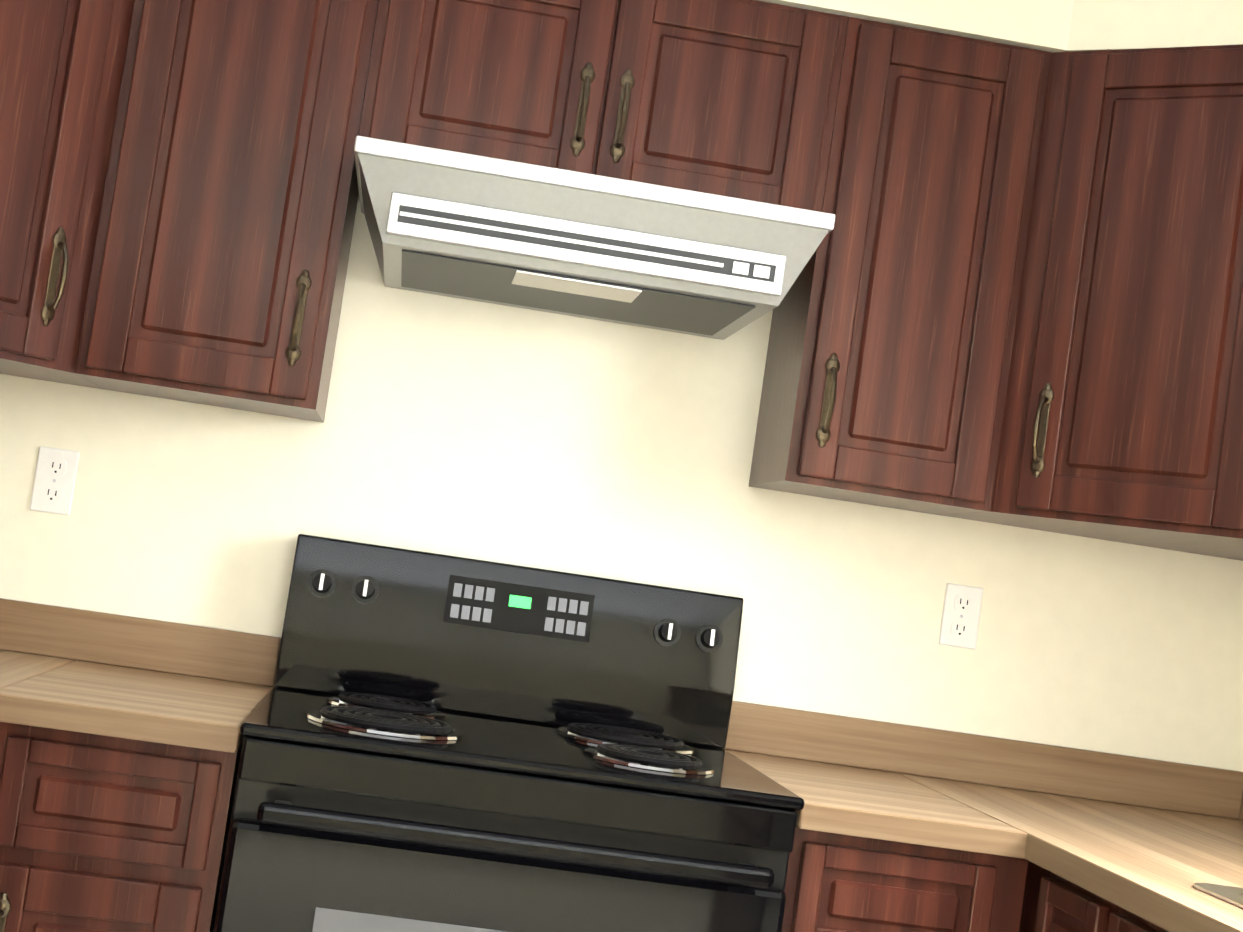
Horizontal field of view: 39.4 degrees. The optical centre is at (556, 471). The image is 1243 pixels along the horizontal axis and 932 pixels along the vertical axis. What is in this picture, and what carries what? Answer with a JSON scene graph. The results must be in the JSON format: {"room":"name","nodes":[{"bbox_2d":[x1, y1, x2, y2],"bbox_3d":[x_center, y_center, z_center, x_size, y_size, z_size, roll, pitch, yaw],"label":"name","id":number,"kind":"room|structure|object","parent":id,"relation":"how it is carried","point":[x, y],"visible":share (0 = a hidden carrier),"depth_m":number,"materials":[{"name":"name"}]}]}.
{"room":"kitchen","nodes":[
{"label":"kitchen","id":0,"kind":"room"},
{"bbox_2d":[0,195,1242,771],"bbox_3d":[-0.081,0.188,3.186,3.120,2.340,0.150,9,-3,-5],"label":"wall","id":1,"kind":"structure","parent":0,"point":[514,435],"depth_m":3.14,"materials":[{"name":"beige paint"}]},
{"bbox_2d":[30,446,79,515],"bbox_3d":[-0.881,0.016,3.039,0.070,0.114,0.009,9,-3,-5],"label":"electrical outlet","id":2,"kind":"object","parent":1,"relation":"attached to","point":[54,480],"visible":1,"depth_m":3.04,"materials":[{"name":"white plastic"}]},
{"bbox_2d":[0,0,134,389],"bbox_3d":[-1.029,-0.593,2.750,0.643,0.785,0.603,9,-3,-5],"label":"upper cabinet","id":3,"kind":"object","parent":1,"relation":"attached to","point":[62,62],"visible":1,"depth_m":2.69,"materials":[{"name":"brown wood"}]},
{"bbox_2d":[75,0,378,421],"bbox_3d":[-0.533,-0.512,2.915,0.385,0.785,0.358,9,-3,-5],"label":"upper cabinet","id":4,"kind":"object","parent":1,"relation":"attached to","point":[223,240],"visible":1,"depth_m":2.78,"materials":[{"name":"brown wood"}]},
{"bbox_2d":[355,0,847,211],"bbox_3d":[0.069,-0.628,2.975,0.774,0.375,0.358,9,-3,-5],"label":"upper cabinet","id":5,"kind":"object","parent":1,"relation":"attached to","point":[734,98],"visible":0.81,"depth_m":2.84,"materials":[{"name":"brown wood"}]},
{"bbox_2d":[354,136,834,339],"bbox_3d":[0.031,-0.367,2.890,0.746,0.156,0.497,9,-3,-5],"label":"range hood","id":6,"kind":"object","parent":5,"relation":"attached to","point":[448,223],"visible":1,"depth_m":2.67,"materials":[{"name":"metal"}]},
{"bbox_2d":[749,17,1050,514],"bbox_3d":[0.595,-0.343,3.012,0.352,0.785,0.358,9,-3,-5],"label":"upper cabinet","id":7,"kind":"object","parent":1,"relation":"attached to","point":[889,353],"visible":1,"depth_m":2.88,"materials":[{"name":"brown wood"}]},
{"bbox_2d":[939,583,982,648],"bbox_3d":[0.743,0.265,3.178,0.070,0.114,0.009,9,-3,-5],"label":"electrical outlet","id":8,"kind":"object","parent":1,"relation":"attached to","point":[961,615],"visible":1,"depth_m":3.18,"materials":[{"name":"white plastic"}]},
{"bbox_2d":[936,44,1242,560],"bbox_3d":[1.104,-0.273,2.942,0.658,0.785,0.583,9,-3,-5],"label":"upper cabinet","id":9,"kind":"object","parent":1,"relation":"attached to","point":[1123,417],"visible":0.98,"depth_m":2.79,"materials":[{"name":"brown wood"}]},
{"bbox_2d":[756,0,1242,52],"bbox_3d":[0.201,-0.943,1.875,2.818,0.162,2.599,9,-3,-5],"label":"ceiling","id":10,"kind":"structure","parent":0,"point":[1052,26],"depth_m":2.89,"materials":[{"name":"beige paint"}]},
{"bbox_3d":[0.006,1.277,0.260,3.120,0.100,5.900,9,-3,-5],"label":"floor","id":11,"kind":"structure","parent":0,"visible":0},
{"bbox_2d":[0,722,241,931],"bbox_3d":[-0.720,0.809,2.684,0.368,0.874,0.678,9,-3,-5],"label":"base cabinet","id":12,"kind":"object","parent":11,"relation":"on","point":[100,833],"visible":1,"depth_m":2.41,"materials":[{"name":"brown wood"}]},
{"bbox_2d":[0,598,81,722],"bbox_3d":[-1.062,0.216,2.013,0.690,0.125,1.997,9,-3,-5],"label":"countertop","id":13,"kind":"structure","parent":12,"relation":"on","point":[14,614],"depth_m":3.00,"materials":[{"name":"laminate"}]},
{"bbox_2d":[12,610,280,752],"bbox_3d":[-0.624,0.317,2.712,0.322,0.125,0.677,9,-3,-5],"label":"countertop","id":14,"kind":"structure","parent":12,"relation":"on","point":[136,678],"depth_m":2.88,"materials":[{"name":"laminate"}]},
{"bbox_2d":[213,534,804,931],"bbox_3d":[-0.115,0.739,2.686,0.796,1.187,0.733,9,-3,-5],"label":"stove","id":15,"kind":"object","parent":11,"relation":"on","point":[433,742],"visible":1,"depth_m":2.44,"materials":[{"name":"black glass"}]},
{"bbox_2d":[782,826,1027,931],"bbox_3d":[0.429,0.981,2.782,0.356,0.874,0.678,9,-3,-5],"label":"base cabinet","id":16,"kind":"object","parent":11,"relation":"on","point":[835,882],"visible":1,"depth_m":2.51,"materials":[{"name":"brown wood"}]},
{"bbox_2d":[723,700,1043,855],"bbox_3d":[0.480,0.483,2.806,0.318,0.125,0.677,9,-3,-5],"label":"countertop","id":17,"kind":"structure","parent":16,"relation":"on","point":[853,776],"depth_m":3.08,"materials":[{"name":"laminate"}]},
{"bbox_2d":[1019,861,1049,931],"bbox_3d":[0.939,1.014,2.846,0.620,0.785,0.640,9,-3,-5],"label":"base cabinet","id":18,"kind":"object","parent":11,"relation":"on","point":[1035,873],"depth_m":2.57,"materials":[{"name":"brown wood"}]},
{"bbox_2d":[1035,872,1117,931],"bbox_3d":[0.944,1.036,2.401,0.678,0.874,0.240,9,-3,-5],"label":"base cabinet","id":19,"kind":"object","parent":11,"relation":"on","point":[1064,905],"visible":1,"depth_m":2.40,"materials":[{"name":"brown wood"}]},
{"bbox_2d":[1107,906,1168,931],"bbox_3d":[0.995,1.013,1.850,0.678,0.874,0.864,9,-3,-5],"label":"base cabinet","id":20,"kind":"object","parent":11,"relation":"on","point":[1122,920],"visible":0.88,"depth_m":2.21,"materials":[{"name":"brown wood"}]},
{"bbox_2d":[960,732,1242,931],"bbox_3d":[1.080,0.509,1.684,0.684,0.125,3.017,9,-3,-5],"label":"countertop","id":21,"kind":"structure","parent":20,"relation":"on","point":[1150,840],"depth_m":2.74,"materials":[{"name":"laminate"}]},
{"bbox_2d":[1194,883,1242,907],"bbox_3d":[1.065,0.625,1.831,0.506,0.175,0.752,9,-3,-5],"label":"sink","id":22,"kind":"object","parent":21,"relation":"in","point":[1232,895],"visible":0.97,"depth_m":2.14,"materials":[{"name":"silver metal"}]}
]}

